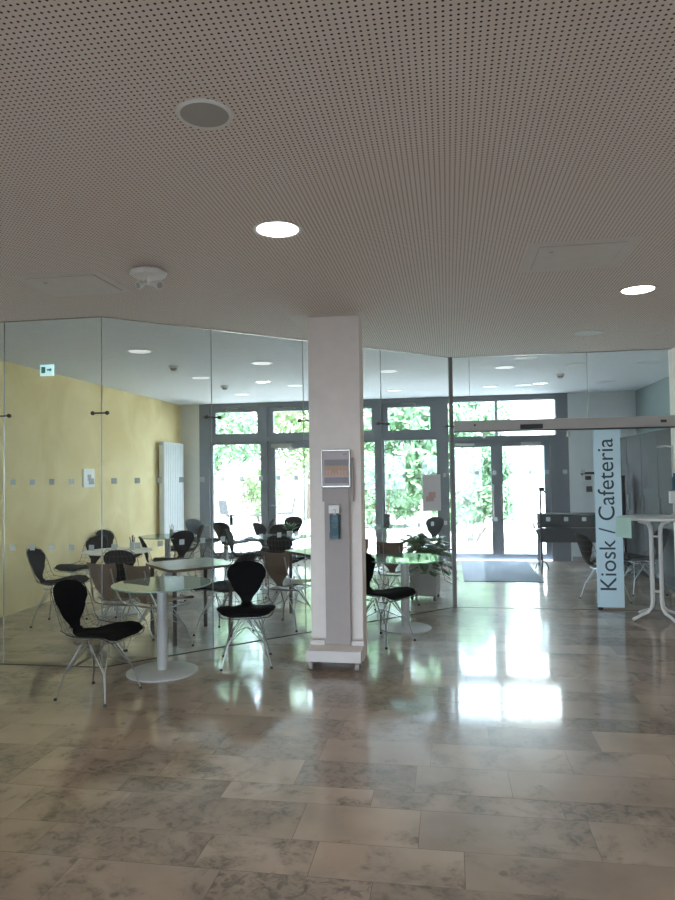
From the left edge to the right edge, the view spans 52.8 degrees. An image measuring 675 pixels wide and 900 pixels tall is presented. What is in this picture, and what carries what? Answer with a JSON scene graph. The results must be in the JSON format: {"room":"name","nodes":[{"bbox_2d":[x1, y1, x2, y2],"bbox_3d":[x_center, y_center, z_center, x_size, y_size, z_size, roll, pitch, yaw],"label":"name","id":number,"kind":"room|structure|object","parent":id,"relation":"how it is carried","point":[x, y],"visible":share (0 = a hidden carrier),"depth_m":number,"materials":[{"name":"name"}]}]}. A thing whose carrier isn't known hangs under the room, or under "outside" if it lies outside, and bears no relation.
{"room":"building lobby","nodes":[
{"label":"building lobby","id":0,"kind":"room"},
{"bbox_2d":[0,360,180,616],"bbox_3d":[-3.674,0.498,9.633,0.150,2.962,7.140,-1,-2,9],"label":"wall","id":1,"kind":"structure","parent":0,"point":[51,432],"depth_m":9.27,"materials":[{"name":"yellow paint"}]},
{"bbox_2d":[82,469,94,486],"bbox_3d":[-3.566,0.402,9.750,0.028,0.260,0.300,-1,-2,9],"label":"poster","id":2,"kind":"object","parent":1,"relation":"attached to","point":[87,474],"visible":0.98,"depth_m":9.70,"materials":[{"name":"white paper"}]},
{"bbox_2d":[159,442,183,533],"bbox_3d":[-3.061,0.707,12.451,0.140,1.680,0.970,-1,-2,9],"label":"radiator","id":3,"kind":"object","parent":1,"relation":"attached to","point":[171,491],"visible":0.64,"depth_m":12.31,"materials":[{"name":"metal"}]},
{"bbox_2d":[180,405,199,557],"bbox_3d":[-2.890,0.611,13.273,0.530,2.962,0.300,-1,-2,9],"label":"wall","id":4,"kind":"structure","parent":0,"point":[189,414],"depth_m":13.12,"materials":[{"name":"beige paint"}]},
{"bbox_2d":[199,402,265,558],"bbox_3d":[-1.995,0.592,13.077,1.300,2.962,0.200,-1,-2,9],"label":"window","id":5,"kind":"structure","parent":4,"relation":"in","point":[207,466],"depth_m":13.05,"materials":[{"name":"grey metal"}]},
{"bbox_2d":[0,0,674,404],"bbox_3d":[-0.291,-1.278,4.142,8.350,0.120,17.000,-1,-2,9],"label":"ceiling","id":6,"kind":"structure","parent":0,"point":[418,150],"depth_m":3.24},
{"bbox_2d":[40,365,53,375],"bbox_3d":[-3.525,-0.975,8.257,0.170,0.149,0.032,-1,-2,9],"label":"exit sign","id":7,"kind":"object","parent":6,"relation":"hanging from","point":[45,370],"visible":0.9,"depth_m":8.24,"materials":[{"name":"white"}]},
{"bbox_2d":[10,271,133,296],"bbox_3d":[-1.857,-1.168,4.819,0.640,0.009,0.540,-1,-2,9],"label":"access hatch","id":8,"kind":"object","parent":6,"relation":"attached to","point":[88,282],"visible":1,"depth_m":4.78,"materials":[{"name":"metal"}]},
{"bbox_2d":[127,349,151,353],"bbox_3d":[-2.162,-1.075,7.430,0.274,0.008,0.274,-1,-2,9],"label":"recessed light","id":9,"kind":"object","parent":6,"relation":"in","point":[136,351],"visible":1,"depth_m":7.42,"materials":[{"name":"white plastic"}]},
{"bbox_2d":[129,266,167,288],"bbox_3d":[-1.250,-1.123,4.496,0.234,0.137,0.234,-2,-2,22],"label":"emergency light","id":10,"kind":"object","parent":6,"relation":"attached to","point":[148,273],"visible":1,"depth_m":4.46,"materials":[{"name":"white plastic"}]},
{"bbox_2d":[176,98,232,129],"bbox_3d":[-0.501,-1.263,2.564,0.214,0.010,0.214,-1,-2,9],"label":"ceiling speaker","id":11,"kind":"object","parent":6,"relation":"attached to","point":[199,113],"visible":1,"depth_m":2.56,"materials":[{"name":"white plastic"}]},
{"bbox_2d":[180,103,228,126],"bbox_3d":[-0.501,-1.264,2.564,0.181,0.006,0.181,-1,-2,9],"label":"grille","id":12,"kind":"object","parent":11,"relation":"attached to","point":[191,114],"depth_m":2.56,"materials":[{"name":"grey metal"}]},
{"bbox_2d":[253,220,301,237],"bbox_3d":[-0.334,-1.225,3.783,0.274,0.008,0.274,-1,-2,9],"label":"recessed light","id":13,"kind":"object","parent":6,"relation":"in","point":[271,228],"visible":1,"depth_m":3.77,"materials":[{"name":"white plastic"}]},
{"bbox_2d":[257,222,297,236],"bbox_3d":[-0.334,-1.226,3.783,0.228,0.004,0.228,-1,-2,9],"label":"diffuser","id":14,"kind":"object","parent":13,"relation":"attached to","point":[265,229],"depth_m":3.78,"materials":[{"name":"white plastic"}]},
{"bbox_2d":[288,312,369,326],"bbox_3d":[-0.067,-1.156,6.043,0.670,0.001,0.470,-1,-2,9],"label":"trim","id":15,"kind":"structure","parent":6,"relation":"attached to","point":[299,320],"depth_m":5.92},
{"bbox_2d":[515,356,537,359],"bbox_3d":[2.283,-1.110,8.229,0.274,0.008,0.274,-1,-2,9],"label":"recessed light","id":16,"kind":"object","parent":6,"relation":"in","point":[522,357],"visible":1,"depth_m":8.24,"materials":[{"name":"white plastic"}]},
{"bbox_2d":[519,237,641,272],"bbox_3d":[1.518,-1.232,4.333,0.640,0.009,0.600,-1,-2,9],"label":"access hatch","id":17,"kind":"object","parent":6,"relation":"attached to","point":[598,253],"visible":1,"depth_m":4.29,"materials":[{"name":"metal"}]},
{"bbox_2d":[574,330,602,335],"bbox_3d":[2.503,-1.163,6.776,0.274,0.008,0.274,-1,-2,9],"label":"recessed light","id":18,"kind":"object","parent":6,"relation":"in","point":[588,332],"visible":1,"depth_m":6.78,"materials":[{"name":"white plastic"}]},
{"bbox_2d":[577,331,600,335],"bbox_3d":[2.503,-1.164,6.776,0.228,0.004,0.228,-1,-2,9],"label":"diffuser","id":19,"kind":"object","parent":18,"relation":"attached to","point":[582,333],"depth_m":6.78,"materials":[{"name":"white plastic"}]},
{"bbox_2d":[619,285,657,294],"bbox_3d":[2.281,-1.215,5.162,0.274,0.008,0.274,-1,-2,9],"label":"recessed light","id":20,"kind":"object","parent":6,"relation":"in","point":[637,289],"visible":1,"depth_m":5.15,"materials":[{"name":"white plastic"}]},
{"bbox_2d":[622,286,654,293],"bbox_3d":[2.281,-1.216,5.162,0.228,0.004,0.228,-1,-2,9],"label":"diffuser","id":21,"kind":"object","parent":20,"relation":"attached to","point":[631,289],"depth_m":5.15,"materials":[{"name":"white plastic"}]},
{"bbox_2d":[0,559,674,899],"bbox_3d":[-0.328,1.745,4.052,8.709,0.004,17.000,-1,-2,9],"label":"floor","id":22,"kind":"structure","parent":0,"point":[512,753],"depth_m":3.87,"materials":[{"name":"stone"}]},
{"bbox_2d":[0,322,11,663],"bbox_3d":[-3.492,0.371,5.975,1.383,2.961,0.045,-1,-2,9],"label":"glass panel","id":23,"kind":"object","parent":22,"relation":"on","point":[4,415],"visible":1,"depth_m":5.89,"materials":[{"name":"glass"}]},
{"bbox_2d":[4,316,108,667],"bbox_3d":[-2.401,0.350,5.798,0.993,2.961,0.045,-1,-2,9],"label":"glass panel","id":24,"kind":"object","parent":22,"relation":"on","point":[91,480],"visible":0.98,"depth_m":5.77,"materials":[{"name":"glass"}]},
{"bbox_2d":[26,548,89,627],"bbox_3d":[-3.082,1.483,7.444,0.591,0.828,0.502,-1,-2,3],"label":"wire chair","id":25,"kind":"object","parent":22,"relation":"on","point":[36,557],"visible":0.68,"depth_m":7.46,"materials":[{"name":"black leather"}]},
{"bbox_2d":[54,535,107,604],"bbox_3d":[-3.236,1.527,8.676,0.502,0.828,0.591,-2,-2,24],"label":"wire chair","id":26,"kind":"object","parent":22,"relation":"on","point":[95,540],"visible":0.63,"depth_m":8.81,"materials":[{"name":"black leather"}]},
{"bbox_2d":[51,577,144,706],"bbox_3d":[-1.794,1.382,5.019,0.591,0.828,0.502,-1,-2,19],"label":"wire chair","id":27,"kind":"object","parent":22,"relation":"on","point":[70,596],"visible":1,"depth_m":5.03,"materials":[{"name":"black leather"}]},
{"bbox_2d":[82,547,152,616],"bbox_3d":[-2.592,1.550,8.025,0.800,0.720,0.800,-1,-2,9],"label":"round table","id":28,"kind":"object","parent":22,"relation":"on","point":[97,552],"visible":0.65,"depth_m":7.98,"materials":[{"name":"white laminate"}]},
{"bbox_2d":[95,529,141,557],"bbox_3d":[-3.184,1.565,9.803,0.591,0.828,0.502,-2,-2,24],"label":"wire chair","id":29,"kind":"object","parent":22,"relation":"on","point":[109,534],"visible":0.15,"depth_m":9.96,"materials":[{"name":"black leather"}]},
{"bbox_2d":[87,562,154,651],"bbox_3d":[-2.074,1.444,6.461,0.436,0.810,0.576,-2,-2,21],"label":"wooden chair","id":30,"kind":"object","parent":22,"relation":"on","point":[109,570],"visible":0.81,"depth_m":6.29,"materials":[{"name":"wood"}]},
{"bbox_2d":[101,549,149,625],"bbox_3d":[-2.308,1.472,7.434,0.502,0.828,0.591,-1,-2,1],"label":"wire chair","id":31,"kind":"object","parent":22,"relation":"on","point":[118,557],"visible":0.36,"depth_m":7.21,"materials":[{"name":"black leather"}]},
{"bbox_2d":[123,563,193,651],"bbox_3d":[-1.664,1.432,6.275,0.436,0.810,0.576,-2,-2,31],"label":"wooden chair","id":32,"kind":"object","parent":22,"relation":"on","point":[131,572],"visible":0.64,"depth_m":6.19,"materials":[{"name":"brown wood"}]},
{"bbox_2d":[111,576,211,682],"bbox_3d":[-1.433,1.450,5.559,0.800,0.720,0.800,-1,-2,9],"label":"round table","id":33,"kind":"object","parent":22,"relation":"on","point":[163,670],"visible":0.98,"depth_m":5.52,"materials":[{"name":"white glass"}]},
{"bbox_2d":[102,316,220,667],"bbox_3d":[-1.536,0.346,6.043,1.087,2.961,0.045,1,-2,-35],"label":"glass panel","id":34,"kind":"object","parent":22,"relation":"on","point":[159,479],"visible":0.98,"depth_m":6.16,"materials":[{"name":"glass"}]},
{"bbox_2d":[139,537,185,600],"bbox_3d":[-2.255,1.516,8.762,0.591,0.828,0.502,0,-2,-21],"label":"wire chair","id":35,"kind":"object","parent":22,"relation":"on","point":[142,542],"visible":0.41,"depth_m":8.65,"materials":[{"name":"black plastic"}]},
{"bbox_2d":[138,534,196,575],"bbox_3d":[-2.470,1.612,9.898,0.840,0.720,0.840,-1,-2,9],"label":"round table","id":36,"kind":"object","parent":22,"relation":"on","point":[166,537],"visible":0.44,"depth_m":9.87,"materials":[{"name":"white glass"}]},
{"bbox_2d":[152,530,194,595],"bbox_3d":[-2.203,1.534,9.290,0.502,0.828,0.591,-1,-2,11],"label":"wire chair","id":37,"kind":"object","parent":22,"relation":"on","point":[188,536],"visible":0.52,"depth_m":9.49,"materials":[{"name":"black leather"}]},
{"bbox_2d":[171,524,203,575],"bbox_3d":[-2.360,1.578,10.537,0.591,0.828,0.502,0,-2,-16],"label":"wire chair","id":38,"kind":"object","parent":22,"relation":"on","point":[199,532],"visible":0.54,"depth_m":10.52,"materials":[{"name":"black leather"}]},
{"bbox_2d":[146,557,233,645],"bbox_3d":[-1.464,1.492,6.799,0.720,0.720,0.720,1,-2,-36],"label":"square table","id":39,"kind":"object","parent":22,"relation":"on","point":[204,563],"visible":0.77,"depth_m":6.72,"materials":[{"name":"laminate"}]},
{"bbox_2d":[185,518,219,558],"bbox_3d":[-2.381,1.625,11.911,0.591,0.828,0.502,-2,-3,39],"label":"wire chair","id":40,"kind":"object","parent":22,"relation":"on","point":[191,524],"visible":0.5,"depth_m":11.99,"materials":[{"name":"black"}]},
{"bbox_2d":[190,551,256,639],"bbox_3d":[-1.114,1.435,6.853,0.591,0.828,0.502,-2,-2,27],"label":"wire chair","id":41,"kind":"object","parent":22,"relation":"on","point":[218,586],"visible":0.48,"depth_m":6.78,"materials":[{"name":"black leather"}]},
{"bbox_2d":[204,522,247,561],"bbox_3d":[-1.997,1.683,12.181,0.800,0.720,0.800,-1,-2,9],"label":"round table","id":42,"kind":"object","parent":22,"relation":"on","point":[234,523],"visible":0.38,"depth_m":12.14,"materials":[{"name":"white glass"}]},
{"bbox_2d":[213,522,250,570],"bbox_3d":[-1.804,1.600,11.405,0.502,0.828,0.591,-2,-2,29],"label":"wire chair","id":43,"kind":"object","parent":22,"relation":"on","point":[219,527],"visible":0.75,"depth_m":11.26,"materials":[{"name":"grey leather"}]},
{"bbox_2d":[224,528,265,589],"bbox_3d":[-1.308,1.533,9.637,0.591,0.828,0.502,-1,-2,3],"label":"wire chair","id":44,"kind":"object","parent":22,"relation":"on","point":[230,538],"visible":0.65,"depth_m":9.66,"materials":[{"name":"black plastic"}]},
{"bbox_2d":[216,560,275,670],"bbox_3d":[-0.781,1.396,5.838,0.502,0.828,0.591,-1,-2,-7],"label":"wire chair","id":45,"kind":"object","parent":22,"relation":"on","point":[246,578],"visible":1,"depth_m":6.00,"materials":[{"name":"black leather"}]},
{"bbox_2d":[211,329,308,648],"bbox_3d":[-0.709,0.354,6.615,1.091,2.961,0.045,1,-2,-35],"label":"glass panel","id":46,"kind":"object","parent":22,"relation":"on","point":[222,478],"visible":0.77,"depth_m":6.79,"materials":[{"name":"glass"}]},
{"bbox_2d":[245,518,274,552],"bbox_3d":[-1.378,1.610,11.884,0.591,0.828,0.502,-1,-2,3],"label":"wire chair","id":47,"kind":"object","parent":22,"relation":"on","point":[271,523],"visible":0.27,"depth_m":11.78,"materials":[{"name":"grey leather"}]},
{"bbox_2d":[252,522,268,562],"bbox_3d":[-1.087,1.579,11.093,0.591,0.828,0.502,1,-3,-41],"label":"wire chair","id":48,"kind":"object","parent":22,"relation":"on","point":[259,528],"visible":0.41,"depth_m":10.94,"materials":[{"name":"black plastic"}]},
{"bbox_2d":[260,524,294,582],"bbox_3d":[-0.890,1.549,10.292,0.502,0.828,0.591,-1,-2,5],"label":"wire chair","id":49,"kind":"object","parent":22,"relation":"on","point":[275,529],"visible":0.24,"depth_m":10.53,"materials":[{"name":"black plastic"}]},
{"bbox_2d":[253,534,309,590],"bbox_3d":[-0.765,1.578,9.602,0.840,0.720,0.840,-1,-2,9],"label":"round table","id":50,"kind":"object","parent":22,"relation":"on","point":[301,536],"visible":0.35,"depth_m":9.52,"materials":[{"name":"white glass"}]},
{"bbox_2d":[283,522,299,535],"bbox_3d":[-0.657,1.115,9.631,0.280,0.203,0.251,0,-2,-27],"label":"potted plant","id":51,"kind":"object","parent":50,"relation":"on","point":[287,526],"visible":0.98,"depth_m":9.57,"materials":[{"name":"green plant"}]},
{"bbox_2d":[261,551,310,631],"bbox_3d":[-0.527,1.446,7.143,0.436,0.810,0.576,-2,-2,25],"label":"wooden chair","id":52,"kind":"object","parent":22,"relation":"on","point":[277,564],"visible":0.97,"depth_m":6.97,"materials":[{"name":"brown wood"}]},
{"bbox_2d":[265,535,306,598],"bbox_3d":[-0.690,1.499,8.903,0.502,0.828,0.591,-1,-2,13],"label":"wire chair","id":53,"kind":"object","parent":22,"relation":"on","point":[280,544],"visible":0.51,"depth_m":8.69,"materials":[{"name":"black leather"}]},
{"bbox_2d":[283,516,304,565],"bbox_3d":[-0.839,1.611,12.137,0.502,0.828,0.591,-1,-2,11],"label":"wire chair","id":54,"kind":"object","parent":22,"relation":"on","point":[292,519],"visible":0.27,"depth_m":12.35,"materials":[{"name":"black leather"}]},
{"bbox_2d":[285,548,366,612],"bbox_3d":[-0.133,1.507,7.758,0.720,0.720,0.720,1,-2,-36],"label":"square table","id":55,"kind":"object","parent":22,"relation":"on","point":[301,552],"visible":0.2,"depth_m":7.80,"materials":[{"name":"laminate"}]},
{"bbox_2d":[306,449,364,670],"bbox_3d":[-0.026,0.893,5.643,0.456,1.800,0.242,-1,-2,9],"label":"stand","id":56,"kind":"object","parent":22,"relation":"on","point":[337,473],"visible":1,"depth_m":5.73,"materials":[{"name":"grey paint"}]},
{"bbox_2d":[330,515,339,538],"bbox_3d":[-0.021,0.644,5.708,0.082,0.198,0.060,-1,-2,9],"label":"dispenser","id":57,"kind":"object","parent":56,"relation":"on","point":[334,519],"depth_m":5.68,"materials":[{"name":"blue plastic"}]},
{"bbox_2d":[324,465,347,475],"bbox_3d":[-0.010,0.173,5.751,0.205,0.085,0.001,-1,-2,9],"label":"picture","id":58,"kind":"object","parent":56,"relation":"attached to","point":[329,470],"depth_m":5.75},
{"bbox_2d":[303,340,388,632],"bbox_3d":[0.119,0.362,7.190,1.091,2.961,0.045,1,-2,-35],"label":"glass panel","id":59,"kind":"object","parent":22,"relation":"on","point":[377,423],"visible":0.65,"depth_m":7.46,"materials":[{"name":"glass"}]},
{"bbox_2d":[365,539,383,605],"bbox_3d":[0.296,1.478,8.436,0.436,0.810,0.576,-1,-2,17],"label":"wooden chair","id":60,"kind":"object","parent":22,"relation":"on","point":[367,540],"visible":0.11,"depth_m":8.32,"materials":[{"name":"brown wood"}]},
{"bbox_2d":[365,524,409,571],"bbox_3d":[0.777,1.610,11.175,0.840,0.720,0.840,-1,-2,9],"label":"round table","id":61,"kind":"object","parent":22,"relation":"on","point":[394,526],"visible":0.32,"depth_m":11.14,"materials":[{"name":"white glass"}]},
{"bbox_2d":[366,550,417,648],"bbox_3d":[0.404,1.402,6.502,0.502,0.828,0.591,1,-3,-45],"label":"wire chair","id":62,"kind":"object","parent":22,"relation":"on","point":[394,594],"visible":0.77,"depth_m":6.45,"materials":[{"name":"black leather"}]},
{"bbox_2d":[374,541,419,612],"bbox_3d":[0.691,1.459,8.018,0.436,0.810,0.576,-2,-2,21],"label":"wooden chair","id":63,"kind":"object","parent":22,"relation":"on","point":[394,547],"visible":0.65,"depth_m":7.86,"materials":[{"name":"brown wood"}]},
{"bbox_2d":[372,553,445,633],"bbox_3d":[0.694,1.469,6.987,0.850,0.720,0.850,-1,-2,9],"label":"round table","id":64,"kind":"object","parent":22,"relation":"on","point":[404,559],"visible":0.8,"depth_m":6.95,"materials":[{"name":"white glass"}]},
{"bbox_2d":[381,349,453,618],"bbox_3d":[0.958,0.370,7.771,1.116,2.961,0.045,1,-2,-35],"label":"glass panel","id":65,"kind":"object","parent":22,"relation":"on","point":[447,426],"visible":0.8,"depth_m":8.01,"materials":[{"name":"glass"}]},
{"bbox_2d":[422,474,440,510],"bbox_3d":[1.086,0.492,7.835,0.280,0.420,0.003,1,-2,-35],"label":"poster","id":66,"kind":"object","parent":65,"relation":"attached to","point":[431,483],"visible":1,"depth_m":7.83,"materials":[{"name":"paper"}]},
{"bbox_2d":[426,492,435,501],"bbox_3d":[1.075,0.537,7.824,0.150,0.110,0.001,1,-2,-35],"label":"picture","id":67,"kind":"object","parent":66,"relation":"attached to","point":[432,495],"depth_m":7.83},
{"bbox_2d":[397,532,458,600],"bbox_3d":[1.123,1.466,8.585,0.820,0.822,0.830,-1,-2,17],"label":"potted plant","id":68,"kind":"object","parent":22,"relation":"on","point":[426,578],"visible":0.69,"depth_m":8.45,"materials":[{"name":"green plant"}]},
{"bbox_2d":[421,516,445,565],"bbox_3d":[1.545,1.556,11.493,0.502,0.828,0.591,-2,-2,37],"label":"wire chair","id":69,"kind":"object","parent":22,"relation":"on","point":[434,530],"visible":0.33,"depth_m":11.66,"materials":[{"name":"grey leather"}]},
{"bbox_2d":[449,357,456,607],"bbox_3d":[1.367,0.375,8.075,0.047,2.960,0.055,-1,-2,9],"label":"steel post","id":70,"kind":"object","parent":22,"relation":"on","point":[450,358],"visible":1,"depth_m":8.05,"materials":[{"name":"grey metal"}]},
{"bbox_2d":[461,561,543,581],"bbox_3d":[2.573,1.930,10.873,1.130,0.010,2.200,-1,-2,9],"label":"door mat","id":71,"kind":"object","parent":22,"relation":"on","point":[479,571],"visible":1,"depth_m":10.68,"materials":[{"name":"grey carpet"}]},
{"bbox_2d":[532,487,549,570],"bbox_3d":[3.253,1.259,10.927,0.224,1.324,0.223,-2,-2,33],"label":"barrier post","id":72,"kind":"object","parent":22,"relation":"on","point":[540,488],"visible":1,"depth_m":10.92,"materials":[{"name":"black metal"}]},
{"bbox_2d":[532,513,595,566],"bbox_3d":[3.938,1.488,11.223,1.430,0.880,0.400,-1,-2,9],"label":"console table","id":73,"kind":"object","parent":22,"relation":"on","point":[556,530],"visible":0.52,"depth_m":11.08,"materials":[{"name":"grey laminate"}]},
{"bbox_2d":[462,607,674,610],"bbox_3d":[2.600,1.829,7.831,2.440,0.004,0.030,-1,-2,9],"label":"trim","id":74,"kind":"structure","parent":22,"relation":"on","point":[462,607],"depth_m":7.85,"materials":[{"name":"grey metal"}]},
{"bbox_2d":[575,533,632,604],"bbox_3d":[3.216,1.424,8.289,0.591,0.828,0.502,0,-2,-9],"label":"wire chair","id":75,"kind":"object","parent":22,"relation":"on","point":[585,545],"visible":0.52,"depth_m":8.22,"materials":[{"name":"black leather"}]},
{"bbox_2d":[621,476,635,573],"bbox_3d":[4.308,1.148,10.514,0.400,1.500,0.320,0,-2,-11],"label":"stand","id":76,"kind":"object","parent":22,"relation":"on","point":[622,477],"visible":0.25,"depth_m":10.53,"materials":[{"name":"black plastic"}]},
{"bbox_2d":[618,514,674,622],"bbox_3d":[3.394,1.252,7.234,0.740,1.084,0.740,0,-2,-13],"label":"table","id":77,"kind":"object","parent":22,"relation":"on","point":[646,519],"visible":0.97,"depth_m":7.20,"materials":[{"name":"white metal"}]},
{"bbox_2d":[615,517,638,537],"bbox_3d":[3.050,0.814,7.162,0.114,0.212,0.200,0,-2,-27],"label":"paper sheet","id":78,"kind":"object","parent":77,"relation":"on","point":[622,524],"visible":1,"depth_m":7.13,"materials":[{"name":"white paper"}]},
{"bbox_2d":[657,445,674,516],"bbox_3d":[3.536,0.327,7.257,0.232,0.760,0.147,-1,-2,9],"label":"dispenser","id":79,"kind":"object","parent":77,"relation":"on","point":[671,493],"visible":1,"depth_m":7.22,"materials":[{"name":"white plastic"}]},
{"bbox_2d":[623,528,669,595],"bbox_3d":[3.974,1.430,8.793,0.591,0.828,0.502,-1,-2,-1],"label":"wire chair","id":80,"kind":"object","parent":22,"relation":"on","point":[626,556],"visible":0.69,"depth_m":8.75,"materials":[{"name":"black leather"}]},
{"bbox_2d":[620,428,674,591],"bbox_3d":[4.685,0.814,9.957,0.462,2.120,3.200,-1,-2,9],"label":"tall cabinet","id":81,"kind":"object","parent":22,"relation":"on","point":[646,468],"visible":0.61,"depth_m":9.66,"materials":[{"name":"grey laminate"}]},
{"bbox_2d":[308,315,366,660],"bbox_3d":[0.001,0.323,5.975,0.450,2.962,0.250,-1,-2,9],"label":"column","id":82,"kind":"structure","parent":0,"point":[335,346],"depth_m":5.87,"materials":[{"name":"white paint"}]},
{"bbox_2d":[215,513,545,553],"bbox_3d":[6.661,2.982,40.786,80.000,0.130,57.200,-1,-2,9],"label":"terrace","id":83,"kind":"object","parent":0,"point":[520,537],"depth_m":17.66,"materials":[{"name":"white concrete"}]},
{"bbox_2d":[218,500,241,529],"bbox_3d":[-3.094,1.886,19.578,0.541,0.889,0.461,1,-3,-41],"label":"chair","id":84,"kind":"object","parent":83,"relation":"on","point":[223,508],"visible":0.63,"depth_m":19.45,"materials":[{"name":"white plastic"}]},
{"bbox_2d":[214,412,260,475],"bbox_3d":[-4.878,-0.556,22.121,4.926,6.001,4.228,0,-2,-28],"label":"tree","id":85,"kind":"object","parent":83,"relation":"on","point":[240,421],"visible":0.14,"depth_m":21.53,"materials":[{"name":"green plant"}]},
{"bbox_2d":[227,504,257,528],"bbox_3d":[-2.911,2.007,20.580,1.000,0.709,1.000,-1,-2,9],"label":"table","id":86,"kind":"object","parent":83,"relation":"on","point":[240,505],"visible":0.76,"depth_m":20.55,"materials":[{"name":"metal"}]},
{"bbox_2d":[238,468,282,521],"bbox_3d":[-2.570,1.519,23.154,1.610,1.870,1.264,1,-2,-36],"label":"shrub","id":87,"kind":"object","parent":83,"relation":"on","point":[253,488],"visible":0.59,"depth_m":22.96,"materials":[{"name":"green plant"}]},
{"bbox_2d":[225,409,365,518],"bbox_3d":[-1.222,-1.190,24.598,6.004,7.334,5.590,-1,-2,15],"label":"tree","id":88,"kind":"object","parent":83,"relation":"on","point":[283,421],"visible":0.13,"depth_m":23.87,"materials":[{"name":"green plant"}]},
{"bbox_2d":[215,466,431,515],"bbox_3d":[-3.272,1.609,26.531,17.000,1.920,0.400,-1,-2,9],"label":"wall","id":89,"kind":"structure","parent":83,"relation":"on","point":[228,490],"depth_m":26.19,"materials":[{"name":"paint"}]},
{"bbox_2d":[305,408,431,524],"bbox_3d":[1.309,0.012,19.956,4.016,4.758,3.326,1,-3,-43],"label":"tree","id":90,"kind":"object","parent":83,"relation":"on","point":[401,512],"visible":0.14,"depth_m":19.16,"materials":[{"name":"green plant"}]},
{"bbox_2d":[364,452,408,534],"bbox_3d":[1.116,1.116,17.258,1.362,2.165,1.405,0,-2,-13],"label":"shrub","id":91,"kind":"object","parent":83,"relation":"on","point":[393,486],"visible":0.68,"depth_m":17.10,"materials":[{"name":"green plant"}]},
{"bbox_2d":[370,403,483,512],"bbox_3d":[2.483,0.018,18.740,3.342,4.423,3.493,-1,-2,9],"label":"tree","id":92,"kind":"object","parent":83,"relation":"on","point":[421,457],"visible":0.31,"depth_m":17.89,"materials":[{"name":"green plant"}]},
{"bbox_2d":[431,434,516,540],"bbox_3d":[3.157,0.878,15.921,1.858,2.506,2.077,0,-2,-27],"label":"shrub","id":93,"kind":"object","parent":83,"relation":"on","point":[468,460],"visible":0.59,"depth_m":15.37,"materials":[{"name":"green plant"}]},
{"bbox_2d":[448,402,513,476],"bbox_3d":[4.466,0.091,22.227,2.658,4.456,3.275,-2,-2,29],"label":"tree","id":94,"kind":"object","parent":83,"relation":"on","point":[504,413],"visible":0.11,"depth_m":21.66,"materials":[{"name":"green plant"}]},
{"bbox_2d":[487,400,553,512],"bbox_3d":[13.810,-2.080,29.224,14.000,9.000,8.040,-1,-2,9],"label":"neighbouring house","id":95,"kind":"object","parent":83,"relation":"on","point":[525,488],"visible":0.13,"depth_m":26.15,"materials":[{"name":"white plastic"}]},
{"bbox_2d":[567,391,636,560],"bbox_3d":[4.749,0.463,12.036,1.290,2.962,0.300,-1,-2,9],"label":"wall","id":96,"kind":"structure","parent":0,"point":[616,403],"depth_m":11.95,"materials":[{"name":"grey paint"}]},
{"bbox_2d":[456,559,552,560],"bbox_3d":[1.155,2.091,12.669,8.950,0.150,0.100,-1,-2,9],"label":"trim","id":97,"kind":"structure","parent":96,"relation":"attached to","point":[456,559],"depth_m":12.31,"materials":[{"name":"metal"}]},
{"bbox_2d":[264,399,380,558],"bbox_3d":[-0.274,0.558,12.791,2.190,2.962,0.214,-1,-2,9],"label":"door","id":98,"kind":"structure","parent":97,"relation":"on","point":[274,441],"depth_m":12.86,"materials":[{"name":"grey metal"}]},
{"bbox_2d":[379,397,445,556],"bbox_3d":[1.380,0.526,12.530,1.160,2.962,0.200,-1,-2,9],"label":"window","id":99,"kind":"structure","parent":97,"relation":"on","point":[435,404],"depth_m":12.47,"materials":[{"name":"grey metal"}]},
{"bbox_2d":[443,393,570,560],"bbox_3d":[3.026,0.494,12.247,2.180,2.962,0.234,-1,-2,9],"label":"door","id":100,"kind":"structure","parent":96,"relation":"in","point":[556,446],"depth_m":12.18,"materials":[{"name":"grey metal"}]},
{"bbox_2d":[580,472,593,480],"bbox_3d":[4.388,0.464,11.900,0.273,0.161,0.082,-1,-2,9],"label":"wall phone","id":101,"kind":"object","parent":96,"relation":"attached to","point":[588,476],"visible":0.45,"depth_m":11.91,"materials":[{"name":"white plastic"}]},
{"bbox_2d":[593,429,624,609],"bbox_3d":[3.103,0.793,7.777,0.290,2.058,0.030,-1,-2,9],"label":"sign","id":102,"kind":"object","parent":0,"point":[606,443],"visible":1,"depth_m":7.77,"materials":[{"name":"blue plastic"}]},
{"bbox_2d":[635,377,669,433],"bbox_3d":[4.952,0.381,9.735,0.150,2.962,4.180,-1,-2,9],"label":"wall","id":103,"kind":"structure","parent":0,"point":[653,399],"depth_m":10.81,"materials":[{"name":"grey paint"}]},
{"bbox_2d":[454,415,674,432],"bbox_3d":[2.589,-0.296,7.862,2.450,0.135,0.135,-1,-2,9],"label":"operator","id":104,"kind":"object","parent":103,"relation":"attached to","point":[632,422],"visible":1,"depth_m":7.81,"materials":[{"name":"beige metal"}]},
{"bbox_2d":[470,430,585,590],"bbox_3d":[2.284,0.805,7.943,1.400,2.044,0.028,-1,-2,9],"label":"door leaf","id":105,"kind":"structure","parent":104,"relation":"hanging from","point":[568,432],"depth_m":7.95,"materials":[{"name":"clear glass"}]},
{"bbox_2d":[469,352,587,399],"bbox_3d":[2.230,-0.740,7.973,1.342,0.764,0.018,-1,-2,9],"label":"glass panel","id":106,"kind":"object","parent":104,"relation":"on","point":[573,352],"visible":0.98,"depth_m":7.93,"materials":[{"name":"glass"}]},
{"bbox_2d":[668,347,674,552],"bbox_3d":[4.171,0.320,7.624,0.715,2.962,0.240,-1,-2,9],"label":"door frame","id":107,"kind":"structure","parent":103,"relation":"attached to","point":[671,353],"depth_m":7.73,"materials":[{"name":"white paint"}]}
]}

